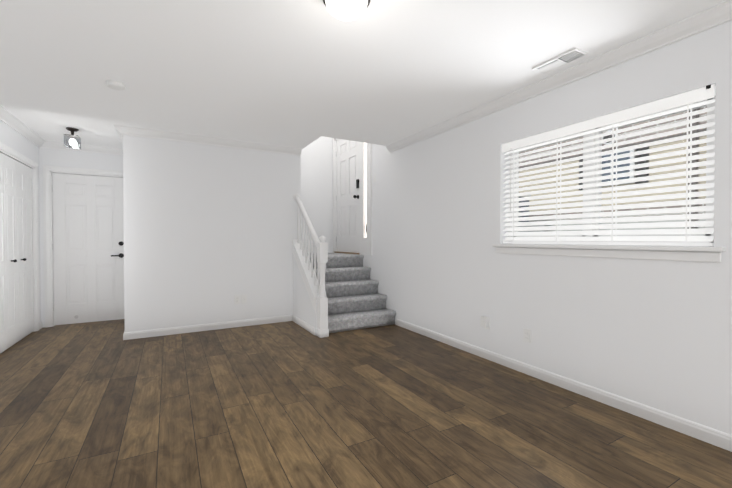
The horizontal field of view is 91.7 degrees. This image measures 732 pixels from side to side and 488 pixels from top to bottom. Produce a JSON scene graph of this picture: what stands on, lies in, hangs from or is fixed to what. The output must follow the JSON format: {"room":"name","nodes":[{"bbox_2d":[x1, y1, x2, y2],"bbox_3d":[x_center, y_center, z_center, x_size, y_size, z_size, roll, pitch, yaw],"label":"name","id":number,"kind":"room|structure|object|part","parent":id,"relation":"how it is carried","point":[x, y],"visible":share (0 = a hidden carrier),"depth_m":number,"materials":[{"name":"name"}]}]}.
{"room":"empty living room","nodes":[
{"label":"empty living room","id":0,"kind":"room"},
{"bbox_2d":[0,120,40,321],"bbox_3d":[-2.305,-0.070,0.939,0.200,2.420,8.700,0,1,-29],"label":"wall","id":1,"kind":"structure","parent":0,"point":[10,137],"depth_m":4.13,"materials":[{"name":"white paint"}]},
{"bbox_2d":[0,152,33,353],"bbox_3d":[-3.848,0.077,3.917,0.086,2.014,1.156,0,1,-29],"label":"bifold closet door","id":2,"kind":"structure","parent":1,"relation":"in","point":[16,267],"depth_m":3.91,"materials":[{"name":"white"}]},
{"bbox_2d":[0,142,39,331],"bbox_3d":[-3.919,0.045,3.876,0.222,2.110,1.320,0,1,-29],"label":"trim","id":3,"kind":"structure","parent":1,"relation":"attached to","point":[14,154],"depth_m":4.43,"materials":[{"name":"white"}]},
{"bbox_2d":[0,105,47,147],"bbox_3d":[-2.184,-1.240,0.990,0.075,0.082,8.300,0,1,-29],"label":"crown molding","id":4,"kind":"structure","parent":1,"relation":"attached to","point":[6,117],"depth_m":3.93,"materials":[{"name":"white"}]},
{"bbox_2d":[39,136,332,326],"bbox_3d":[-2.470,-0.725,5.698,4.534,3.600,0.200,0,1,-29],"label":"wall","id":5,"kind":"structure","parent":0,"point":[317,178],"depth_m":6.33,"materials":[{"name":"white paint"}]},
{"bbox_2d":[43,165,122,326],"bbox_3d":[-3.811,0.030,4.953,0.975,2.110,0.222,0,1,-29],"label":"door frame","id":6,"kind":"structure","parent":5,"relation":"attached to","point":[48,171],"depth_m":4.66,"materials":[{"name":"white"}]},
{"bbox_2d":[48,141,122,154],"bbox_3d":[-3.766,-1.292,4.816,0.840,0.082,0.075,0,1,-29],"label":"crown molding","id":7,"kind":"structure","parent":5,"relation":"attached to","point":[51,144],"depth_m":4.81,"materials":[{"name":"white"}]},
{"bbox_2d":[52,173,123,324],"bbox_3d":[-3.772,0.068,4.873,0.819,2.013,0.096,0,1,-29],"label":"hall door","id":8,"kind":"structure","parent":5,"relation":"in","point":[88,248],"depth_m":4.87,"materials":[{"name":"white"}]},
{"bbox_3d":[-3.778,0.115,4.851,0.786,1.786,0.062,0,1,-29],"label":"handle","id":9,"kind":"part","parent":8,"relation":"part of","materials":[{"name":"black metal"}]},
{"bbox_2d":[123,135,300,331],"bbox_3d":[-2.137,-0.717,5.083,2.100,3.600,1.200,0,1,-29],"label":"wall","id":10,"kind":"structure","parent":0,"point":[210,231],"depth_m":4.47,"materials":[{"name":"white paint"}]},
{"bbox_2d":[119,136,122,151],"bbox_3d":[-3.091,-1.289,4.552,0.075,0.082,1.190,0,1,-29],"label":"crown molding","id":11,"kind":"structure","parent":10,"relation":"attached to","point":[121,137],"depth_m":4.55,"materials":[{"name":"white wood"}]},
{"bbox_2d":[123,315,290,339],"bbox_3d":[-1.901,1.048,4.544,1.994,0.086,0.014,0,1,-29],"label":"baseboard","id":12,"kind":"structure","parent":10,"relation":"attached to","point":[267,320],"depth_m":4.46,"materials":[{"name":"white"}]},
{"bbox_2d":[114,125,301,155],"bbox_3d":[-1.866,-1.288,4.497,2.165,0.082,0.075,0,1,-29],"label":"crown molding","id":13,"kind":"structure","parent":10,"relation":"attached to","point":[121,130],"depth_m":4.40,"materials":[{"name":"white wood"}]},
{"bbox_2d":[234,295,239,303],"bbox_3d":[-1.686,0.729,4.661,0.070,0.115,0.010,0,1,-29],"label":"outlet","id":14,"kind":"object","parent":10,"relation":"attached to","point":[236,299],"visible":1,"depth_m":4.66,"materials":[{"name":"white plastic"}]},
{"bbox_2d":[0,0,726,148],"bbox_3d":[-0.409,-1.419,1.972,4.534,0.250,8.700,0,1,-29],"label":"ceiling","id":15,"kind":"structure","parent":0,"point":[301,74],"depth_m":2.51,"materials":[{"name":"white paint"}]},
{"bbox_2d":[64,127,80,148],"bbox_3d":[-3.370,-1.216,4.083,0.132,0.215,0.132,0,1,-29],"label":"light","id":16,"kind":"object","parent":15,"relation":"attached to","point":[69,141],"visible":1,"depth_m":4.06,"materials":[{"name":"glass"}]},
{"bbox_2d":[106,80,125,89],"bbox_3d":[-2.040,-1.288,2.899,0.132,0.037,0.132,0,1,-29],"label":"smoke detector","id":17,"kind":"object","parent":15,"relation":"attached to","point":[114,85],"visible":0.98,"depth_m":2.87,"materials":[{"name":"white plastic"}]},
{"bbox_2d":[323,0,369,20],"bbox_3d":[-0.102,-1.243,1.859,0.250,0.100,0.250,0,1,-29],"label":"ceiling light","id":18,"kind":"object","parent":15,"relation":"attached to","point":[347,10],"visible":0.98,"depth_m":1.83,"materials":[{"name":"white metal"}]},
{"bbox_2d":[532,47,587,73],"bbox_3d":[1.369,-1.294,2.525,0.140,0.016,0.320,0,1,-29],"label":"ceiling vent","id":19,"kind":"object","parent":15,"relation":"in","point":[573,54],"visible":0.96,"depth_m":2.50,"materials":[{"name":"white plastic"}]},
{"bbox_2d":[0,319,731,487],"bbox_3d":[-0.409,1.185,2.007,4.734,0.120,8.900,0,1,-29],"label":"floor","id":20,"kind":"structure","parent":0,"point":[104,404],"depth_m":2.26,"materials":[{"name":"laminate"}]},
{"bbox_2d":[293,254,316,335],"bbox_3d":[-0.759,0.531,4.657,0.120,1.116,0.910,0,1,-29],"label":"wall","id":21,"kind":"structure","parent":20,"relation":"on","point":[303,309],"depth_m":4.71,"materials":[{"name":"white paint"}]},
{"bbox_2d":[291,315,314,334],"bbox_3d":[-0.823,1.046,4.641,0.014,0.086,0.850,0,1,-29],"label":"baseboard","id":22,"kind":"structure","parent":21,"relation":"attached to","point":[303,324],"depth_m":4.60,"materials":[{"name":"white"}]},
{"bbox_2d":[292,193,328,337],"bbox_3d":[-0.740,0.189,4.605,0.132,1.801,1.013,0,1,-29],"label":"stair railing","id":23,"kind":"object","parent":21,"relation":"on","point":[315,288],"visible":1,"depth_m":4.42,"materials":[{"name":"white wood"}]},
{"bbox_2d":[307,252,395,332],"bbox_3d":[-0.548,0.625,5.457,1.018,0.903,2.112,0,1,-29],"label":"stairs","id":24,"kind":"structure","parent":20,"relation":"on","point":[356,300],"depth_m":4.90,"materials":[{"name":"carpet"}]},
{"bbox_2d":[358,20,731,434],"bbox_3d":[1.486,-0.689,3.033,0.200,3.600,8.700,0,1,-29],"label":"wall","id":25,"kind":"structure","parent":0,"point":[656,334],"depth_m":2.73,"materials":[{"name":"white paint"}]},
{"bbox_2d":[336,139,359,252],"bbox_3d":[-0.338,-0.866,6.089,0.134,2.013,0.932,0,1,-29],"label":"entry door","id":26,"kind":"structure","parent":25,"relation":"in","point":[348,195],"depth_m":6.07,"materials":[{"name":"white"}]},
{"bbox_2d":[332,138,371,254],"bbox_3d":[-0.181,-0.916,6.005,0.230,2.158,1.440,0,1,-29],"label":"door frame","id":27,"kind":"structure","parent":25,"relation":"attached to","point":[365,198],"depth_m":5.58,"materials":[{"name":"wood"},{"name":"paint"}]},
{"bbox_2d":[480,316,489,329],"bbox_3d":[1.141,0.757,3.410,0.055,0.122,0.070,0,1,-29],"label":"outlet","id":28,"kind":"object","parent":25,"relation":"attached to","point":[485,322],"visible":1,"depth_m":3.39,"materials":[{"name":"white plastic"}]},
{"bbox_2d":[523,328,530,342],"bbox_3d":[1.375,0.781,3.037,0.010,0.115,0.070,0,1,-29],"label":"outlet","id":29,"kind":"object","parent":25,"relation":"attached to","point":[526,335],"visible":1,"depth_m":3.03,"materials":[{"name":"white plastic"}]},
{"bbox_2d":[386,0,731,152],"bbox_3d":[1.840,-1.255,2.101,0.075,0.082,6.340,0,1,-29],"label":"crown molding","id":30,"kind":"structure","parent":25,"relation":"attached to","point":[708,18],"depth_m":2.50,"materials":[{"name":"white wood"}]},
{"bbox_2d":[396,319,731,451],"bbox_3d":[1.908,1.082,2.075,0.014,0.086,6.175,0,1,-29],"label":"baseboard","id":31,"kind":"structure","parent":25,"relation":"attached to","point":[718,438],"depth_m":2.53,"materials":[{"name":"white"}]},
{"bbox_2d":[493,244,725,261],"bbox_3d":[1.623,0.050,2.656,0.155,0.085,1.570,0,1,-29],"label":"window sill","id":32,"kind":"structure","parent":25,"relation":"attached to","point":[681,253],"depth_m":2.37,"materials":[{"name":"white wood"}]},
{"bbox_2d":[508,96,715,245],"bbox_3d":[1.715,-0.452,2.700,0.065,0.915,1.470,0,1,-29],"label":"window","id":33,"kind":"structure","parent":25,"relation":"in","point":[635,123],"depth_m":2.64,"materials":[{"name":"white plastic"}]},
{"bbox_2d":[502,84,715,245],"bbox_3d":[1.624,-0.459,2.649,0.074,0.923,1.454,0,1,-29],"label":"window blind","id":34,"kind":"object","parent":33,"relation":"attached to","point":[694,96],"visible":0.9,"depth_m":2.43,"materials":[{"name":"white"}]},
{"bbox_3d":[2.308,1.155,5.287,3.400,0.850,13.000,0,1,-29],"label":"ground","id":35,"kind":"structure","parent":0,"visible":0},
{"bbox_2d":[519,106,706,231],"bbox_3d":[3.052,-1.275,5.665,2.100,5.700,13.000,0,1,-29],"label":"house","id":36,"kind":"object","parent":35,"relation":"on","point":[646,148],"depth_m":5.50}
]}

